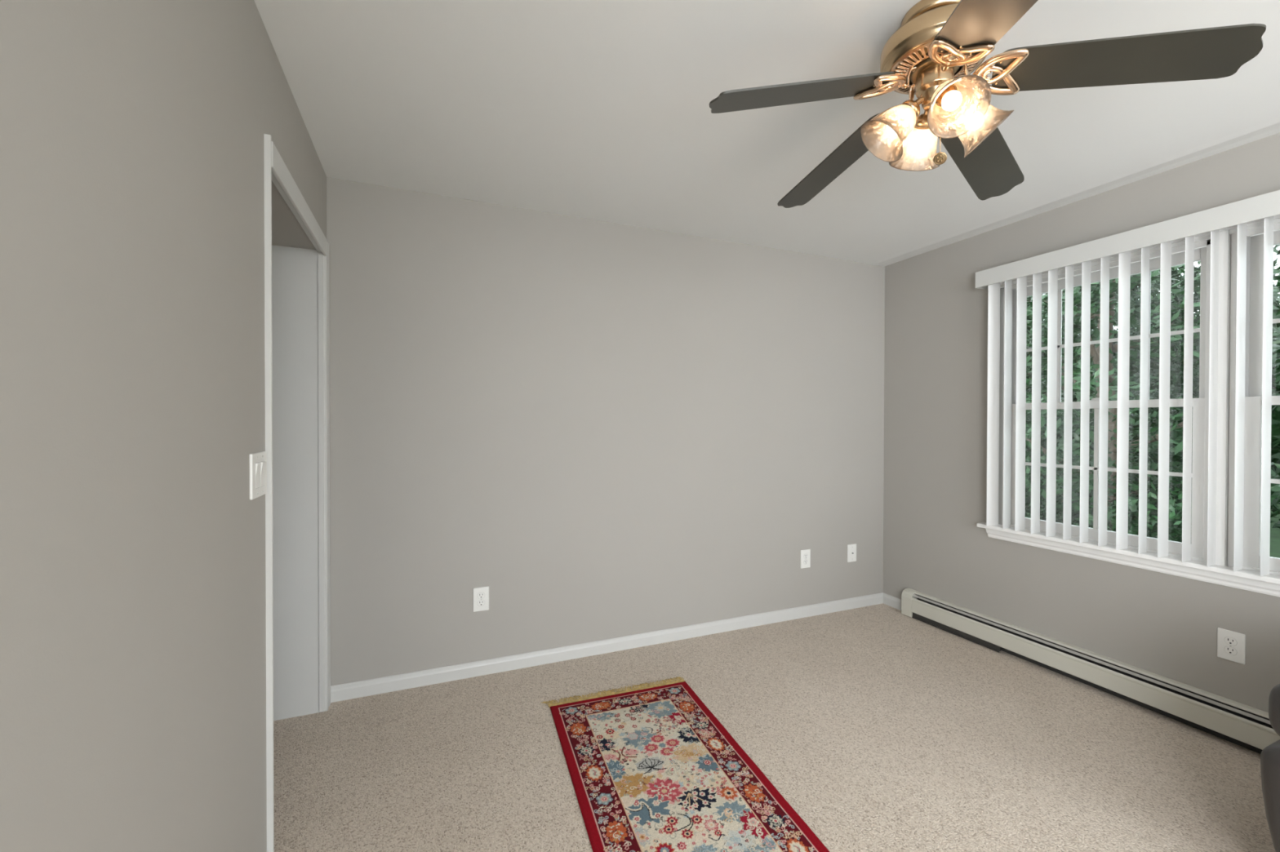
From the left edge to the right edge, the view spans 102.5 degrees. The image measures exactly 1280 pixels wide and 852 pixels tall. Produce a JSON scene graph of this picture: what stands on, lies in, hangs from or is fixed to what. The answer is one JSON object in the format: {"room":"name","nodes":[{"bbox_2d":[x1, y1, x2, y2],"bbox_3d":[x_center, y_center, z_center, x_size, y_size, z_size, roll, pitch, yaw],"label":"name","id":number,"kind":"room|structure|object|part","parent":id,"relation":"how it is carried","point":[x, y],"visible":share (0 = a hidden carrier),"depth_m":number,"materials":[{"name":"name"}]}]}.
{"room":"living room","nodes":[
{"label":"living room","id":0,"kind":"room"},
{"bbox_2d":[0,0,326,851],"bbox_3d":[-0.458,0.091,-0.167,0.120,2.440,5.481,0,1,-23],"label":"wall","id":1,"kind":"structure","parent":0,"point":[133,581],"depth_m":0.80,"materials":[{"name":"beige paint"}]},
{"bbox_2d":[249,451,266,500],"bbox_3d":[-1.039,0.133,1.403,0.012,0.121,0.136,0,1,-23],"label":"light switch","id":2,"kind":"object","parent":1,"relation":"attached to","point":[258,461],"visible":1,"depth_m":1.38,"materials":[{"name":"white plastic"}]},
{"bbox_2d":[263,133,330,851],"bbox_3d":[-1.309,0.228,1.905,0.136,2.128,0.983,0,1,-23],"label":"door frame","id":3,"kind":"structure","parent":1,"relation":"in","point":[276,171],"depth_m":1.80,"materials":[{"name":"white paint"}]},
{"bbox_3d":[-1.072,0.232,1.490,0.016,2.128,0.036,0,1,-23],"label":"casing","id":4,"kind":"part","parent":3,"relation":"part of","materials":[{"name":"white paint"}]},
{"bbox_3d":[-1.246,-0.798,1.902,0.013,0.076,0.878,0,1,-23],"label":"head casing","id":5,"kind":"part","parent":3,"relation":"part of","materials":[{"name":"white paint"}]},
{"bbox_3d":[-1.429,0.224,2.347,0.012,2.128,0.073,0,1,-23],"label":"casing","id":6,"kind":"part","parent":3,"relation":"part of","materials":[{"name":"white paint"}]},
{"bbox_2d":[271,181,315,249],"bbox_3d":[-1.862,-0.833,1.646,1.318,0.104,1.038,0,1,-23],"label":"ceiling","id":7,"kind":"structure","parent":0,"point":[286,231],"depth_m":2.03,"materials":[{"name":"beige paint"}]},
{"bbox_2d":[271,244,324,720],"bbox_3d":[-2.038,0.245,2.100,1.298,2.088,0.084,0,1,-23],"label":"wall","id":8,"kind":"structure","parent":0,"point":[294,270],"depth_m":2.27,"materials":[{"name":"white paint"}]},
{"bbox_2d":[326,177,884,685],"bbox_3d":[0.135,0.065,3.110,3.726,2.440,0.120,0,1,-23],"label":"wall","id":9,"kind":"structure","parent":0,"point":[609,430],"depth_m":2.85,"materials":[{"name":"beige paint"}]},
{"bbox_2d":[472,586,488,612],"bbox_3d":[-0.821,0.894,2.652,0.079,0.123,0.009,0,1,-23],"label":"duplex outlet","id":10,"kind":"object","parent":9,"relation":"attached to","point":[480,595],"visible":1,"depth_m":2.65,"materials":[{"name":"white plastic"}]},
{"bbox_2d":[477,600,484,606],"bbox_3d":[-0.820,0.914,2.650,0.037,0.032,0.004,0,1,-23],"label":"receptacle","id":11,"kind":"object","parent":10,"relation":"attached to","point":[480,602],"depth_m":2.65,"materials":[{"name":"white plastic"}]},
{"bbox_2d":[477,592,484,599],"bbox_3d":[-0.820,0.875,2.650,0.037,0.032,0.004,0,1,-23],"label":"receptacle","id":12,"kind":"object","parent":10,"relation":"attached to","point":[480,595],"depth_m":2.65,"materials":[{"name":"white plastic"}]},
{"bbox_2d":[330,592,883,702],"bbox_3d":[0.158,1.249,3.059,3.486,0.074,0.012,0,1,-23],"label":"baseboard","id":13,"kind":"structure","parent":9,"relation":"attached to","point":[345,691],"depth_m":2.84,"materials":[{"name":"white paint"}]},
{"bbox_2d":[800,549,810,568],"bbox_3d":[1.114,0.893,3.455,0.079,0.123,0.009,0,1,-23],"label":"duplex outlet","id":14,"kind":"object","parent":9,"relation":"attached to","point":[805,554],"visible":1,"depth_m":3.45,"materials":[{"name":"white plastic"}]},
{"bbox_2d":[847,543,856,562],"bbox_3d":[1.491,0.893,3.609,0.079,0.123,0.014,0,1,-23],"label":"cable wall plate","id":15,"kind":"object","parent":9,"relation":"attached to","point":[851,548],"visible":1,"depth_m":3.61,"materials":[{"name":"white plastic"}]},
{"bbox_2d":[253,0,1279,266],"bbox_3d":[0.642,-1.176,0.343,4.906,0.111,5.601,0,1,-23],"label":"ceiling","id":16,"kind":"structure","parent":0,"point":[600,110],"depth_m":1.87,"materials":[{"name":"paint"}]},
{"bbox_2d":[709,0,1266,208],"bbox_3d":[0.801,-0.929,1.469,1.213,0.423,1.179,0,1,-23],"label":"ceiling fan","id":17,"kind":"object","parent":16,"relation":"hanging from","point":[936,47],"visible":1,"depth_m":1.34,"materials":[{"name":"brown wood"}]},
{"bbox_3d":[0.435,-0.905,1.396,0.500,0.109,0.137,0,0,-5],"label":"blade","id":18,"kind":"part","parent":17,"relation":"part of","materials":[{"name":"laminate"}]},
{"bbox_3d":[0.673,-0.902,1.783,0.138,0.113,0.500,0,1,-23],"label":"blade","id":19,"kind":"part","parent":17,"relation":"part of","materials":[{"name":"laminate"}]},
{"bbox_3d":[0.694,-0.827,1.452,0.145,0.149,0.134,0,1,-23],"label":"lamp shade","id":20,"kind":"part","parent":17,"relation":"part of","materials":[{"name":"white glass"}]},
{"bbox_3d":[0.719,-0.844,1.442,0.050,0.053,0.046,0,1,-23],"label":"bulb","id":21,"kind":"part","parent":17,"relation":"part of","materials":[{"name":"white glass"}]},
{"bbox_3d":[0.738,-0.965,1.421,0.054,0.057,0.021,0,0,-3],"label":"iron arm","id":22,"kind":"part","parent":17,"relation":"part of","materials":[{"name":"gold metal"}]},
{"bbox_3d":[0.788,-0.965,1.502,0.022,0.059,0.054,0,1,-23],"label":"iron arm","id":23,"kind":"part","parent":17,"relation":"part of","materials":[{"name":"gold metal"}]},
{"bbox_3d":[0.842,-0.827,1.553,0.134,0.149,0.145,0,1,-23],"label":"lamp shade","id":24,"kind":"part","parent":17,"relation":"part of","materials":[{"name":"white glass"}]},
{"bbox_3d":[0.832,-0.845,1.527,0.046,0.053,0.050,0,1,-23],"label":"bulb","id":25,"kind":"part","parent":17,"relation":"part of","materials":[{"name":"white glass"}]},
{"bbox_3d":[0.777,-0.900,1.433,0.043,0.033,0.017,0,0,7],"label":"light arm","id":26,"kind":"part","parent":17,"relation":"part of","materials":[{"name":"gold metal"}]},
{"bbox_2d":[917,128,927,133],"bbox_3d":[0.828,-0.875,1.498,0.025,0.039,0.038,0,0,7],"label":"socket","id":27,"kind":"object","parent":17,"relation":"attached to","point":[920,131],"depth_m":1.50,"materials":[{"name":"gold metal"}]},
{"bbox_2d":[939,88,950,99],"bbox_3d":[0.809,-0.874,1.357,0.025,0.039,0.038,0,0,7],"label":"bulb","id":28,"kind":"object","parent":17,"relation":"attached to","point":[948,90],"depth_m":1.35,"materials":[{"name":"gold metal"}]},
{"bbox_3d":[0.802,-0.962,1.348,0.021,0.061,0.054,0,0,13],"label":"iron arm","id":29,"kind":"part","parent":17,"relation":"part of","materials":[{"name":"gold metal"}]},
{"bbox_3d":[0.804,-0.843,1.329,0.046,0.053,0.050,0,1,-23],"label":"bulb","id":30,"kind":"part","parent":17,"relation":"part of","materials":[{"name":"white glass"}]},
{"bbox_3d":[0.795,-0.825,1.303,0.134,0.149,0.145,0,1,-23],"label":"lamp shade","id":31,"kind":"part","parent":17,"relation":"part of","materials":[{"name":"white glass"}]},
{"bbox_3d":[0.890,-0.963,1.391,0.054,0.060,0.021,0,1,28],"label":"iron arm","id":32,"kind":"part","parent":17,"relation":"part of","materials":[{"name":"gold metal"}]},
{"bbox_3d":[0.918,-0.843,1.414,0.050,0.053,0.046,0,1,-23],"label":"bulb","id":33,"kind":"part","parent":17,"relation":"part of","materials":[{"name":"white glass"}]},
{"bbox_3d":[1.112,-0.887,1.676,0.501,0.133,0.137,0,1,-40],"label":"blade","id":34,"kind":"part","parent":17,"relation":"part of","materials":[{"name":"laminate"}]},
{"bbox_3d":[0.943,-0.826,1.404,0.145,0.149,0.134,0,1,-23],"label":"lamp shade","id":35,"kind":"part","parent":17,"relation":"part of","materials":[{"name":"white glass"}]},
{"bbox_3d":[0.744,-0.884,1.050,0.137,0.133,0.501,0,0,11],"label":"blade","id":36,"kind":"part","parent":17,"relation":"part of","materials":[{"name":"laminate"}]},
{"bbox_3d":[1.163,-0.891,1.258,0.501,0.126,0.136,0,1,26],"label":"blade","id":37,"kind":"part","parent":17,"relation":"part of","materials":[{"name":"laminate"}]},
{"bbox_2d":[273,603,1275,851],"bbox_3d":[0.637,1.359,0.363,4.906,0.100,5.601,0,1,-23],"label":"floor","id":38,"kind":"structure","parent":0,"point":[884,729],"depth_m":2.02,"materials":[{"name":"beige carpet"}]},
{"bbox_2d":[542,676,829,851],"bbox_3d":[0.182,1.292,1.621,0.723,0.009,1.914,0,0,-19],"label":"runner rug","id":39,"kind":"object","parent":38,"relation":"on","point":[651,768],"visible":1,"depth_m":1.88,"materials":[{"name":"multicoloured fabric"}]},
{"bbox_2d":[1260,683,1279,851],"bbox_3d":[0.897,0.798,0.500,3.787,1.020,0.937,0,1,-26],"label":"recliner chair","id":40,"kind":"object","parent":38,"relation":"on","point":[1270,755],"visible":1,"depth_m":1.37,"materials":[{"name":"grey leather"}]},
{"bbox_3d":[2.032,1.064,1.448,0.725,0.418,0.188,0,1,-23],"label":"arm","id":41,"kind":"part","parent":40,"relation":"part of","materials":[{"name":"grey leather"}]},
{"bbox_2d":[883,133,1279,712],"bbox_3d":[2.873,0.086,1.214,0.120,2.440,5.481,0,1,-23],"label":"wall","id":42,"kind":"structure","parent":0,"point":[935,341],"depth_m":2.94,"materials":[{"name":"beige paint"}]},
{"bbox_2d":[883,592,901,610],"bbox_3d":[1.802,1.248,3.630,0.012,0.074,0.201,0,1,-23],"label":"baseboard","id":43,"kind":"structure","parent":42,"relation":"attached to","point":[889,600],"depth_m":3.65,"materials":[{"name":"white paint"}]},
{"bbox_2d":[901,587,1279,754],"bbox_3d":[2.534,1.215,1.791,0.066,0.172,3.747,0,1,-23],"label":"baseboard heater","id":44,"kind":"object","parent":42,"relation":"attached to","point":[1246,726],"visible":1,"depth_m":2.46,"materials":[{"name":"beige metal"}]},
{"bbox_3d":[1.935,1.264,3.176,0.012,0.038,0.565,0,1,-23],"label":"rail","id":45,"kind":"part","parent":44,"relation":"part of","materials":[{"name":"grey metal"}]},
{"bbox_2d":[977,522,1279,585],"bbox_3d":[2.408,0.593,2.139,0.092,0.022,1.976,0,1,-23],"label":"window sill","id":46,"kind":"structure","parent":42,"relation":"attached to","point":[1247,574],"depth_m":2.31,"materials":[{"name":"white paint"}]},
{"bbox_2d":[986,214,1279,597],"bbox_3d":[2.466,-0.091,2.157,0.138,1.503,1.927,0,1,-23],"label":"window","id":47,"kind":"structure","parent":42,"relation":"in","point":[1202,249],"depth_m":2.24,"materials":[{"name":"white plastic"}]},
{"bbox_3d":[2.287,0.224,2.575,0.028,0.696,0.810,0,1,-23],"label":"sash","id":48,"kind":"part","parent":47,"relation":"part of","materials":[{"name":"white plastic"}]},
{"bbox_3d":[2.320,-0.435,2.582,0.028,0.692,0.810,0,1,-23],"label":"sash","id":49,"kind":"part","parent":47,"relation":"part of","materials":[{"name":"white plastic"}]},
{"bbox_2d":[975,190,1279,577],"bbox_3d":[2.379,-0.152,2.103,0.112,1.466,1.975,0,1,-23],"label":"vertical blind","id":50,"kind":"object","parent":47,"relation":"attached to","point":[1267,206],"visible":1,"depth_m":2.40,"materials":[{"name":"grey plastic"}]},
{"bbox_2d":[1217,627,1245,664],"bbox_3d":[2.432,0.905,2.114,0.009,0.123,0.079,0,1,-23],"label":"duplex outlet","id":51,"kind":"object","parent":42,"relation":"attached to","point":[1231,646],"visible":1,"depth_m":2.11,"materials":[{"name":"white plastic"}]},
{"bbox_2d":[1224,645,1237,655],"bbox_3d":[2.430,0.924,2.113,0.001,0.032,0.037,0,1,-23],"label":"receptacle","id":52,"kind":"object","parent":51,"relation":"attached to","point":[1228,650],"depth_m":2.11,"materials":[{"name":"white plastic"}]},
{"bbox_2d":[1224,636,1237,646],"bbox_3d":[2.430,0.885,2.113,0.001,0.032,0.037,0,1,-23],"label":"receptacle","id":53,"kind":"object","parent":51,"relation":"attached to","point":[1228,641],"depth_m":2.11,"materials":[{"name":"white plastic"}]},
{"bbox_2d":[1226,222,1279,575],"bbox_3d":[2.656,-0.113,1.745,0.103,1.398,0.875,0,1,-23],"label":"window","id":54,"kind":"structure","parent":42,"relation":"in","point":[1255,237],"depth_m":2.09,"materials":[{"name":"white plastic"}]},
{"bbox_3d":[2.634,0.231,1.738,0.028,0.696,0.810,0,1,-23],"label":"sash","id":55,"kind":"part","parent":54,"relation":"part of","materials":[{"name":"white plastic"}]},
{"bbox_3d":[2.667,-0.428,1.746,0.028,0.692,0.810,0,1,-23],"label":"sash","id":56,"kind":"part","parent":54,"relation":"part of","materials":[{"name":"white plastic"}]},
{"label":"outside","id":57,"kind":"structure","parent":0,"visible":0},
{"bbox_2d":[1026,480,1279,558],"bbox_3d":[15.122,2.440,6.293,26.394,0.300,50.000,0,1,-23],"label":"lawn","id":58,"kind":"structure","parent":57,"point":[1274,532],"depth_m":10.38,"materials":[{"name":"green plant"}]},
{"bbox_2d":[1026,290,1140,461],"bbox_3d":[12.581,-2.335,16.738,6.834,9.076,6.909,0,1,-23],"label":"leafy tree","id":59,"kind":"object","parent":58,"relation":"on","point":[1045,383],"visible":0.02,"depth_m":16.47,"materials":[{"name":"green plant"}]},
{"bbox_2d":[1025,262,1200,524],"bbox_3d":[8.801,-1.697,10.564,4.975,7.885,5.316,0,1,-23],"label":"leafy tree","id":60,"kind":"object","parent":58,"relation":"on","point":[1059,437],"visible":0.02,"depth_m":9.27,"materials":[{"name":"green plant"}]},
{"bbox_2d":[1025,244,1279,542],"bbox_3d":[5.683,-0.179,6.247,3.376,4.912,3.333,0,1,-23],"label":"leafy tree","id":61,"kind":"object","parent":58,"relation":"on","point":[1177,309],"visible":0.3,"depth_m":5.76,"materials":[{"name":"green plant"}]},
{"bbox_2d":[1040,324,1279,503],"bbox_3d":[18.921,-0.612,14.337,1.775,6.066,32.359,0,1,-23],"label":"hedge","id":62,"kind":"object","parent":58,"relation":"on","point":[1274,445],"visible":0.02,"depth_m":14.77,"materials":[{"name":"green plant"}]},
{"bbox_2d":[1172,249,1279,479],"bbox_3d":[15.689,-2.275,9.859,7.310,9.080,6.948,0,1,-23],"label":"leafy tree","id":63,"kind":"object","parent":58,"relation":"on","point":[1274,412],"visible":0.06,"depth_m":11.08,"materials":[{"name":"green plant"}]},
{"bbox_2d":[1272,275,1279,333],"bbox_3d":[10.848,-1.577,5.622,5.139,7.734,5.394,0,1,-23],"label":"leafy tree","id":64,"kind":"object","parent":58,"relation":"on","point":[1276,326],"visible":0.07,"depth_m":7.44,"materials":[{"name":"green plant"}]}
]}

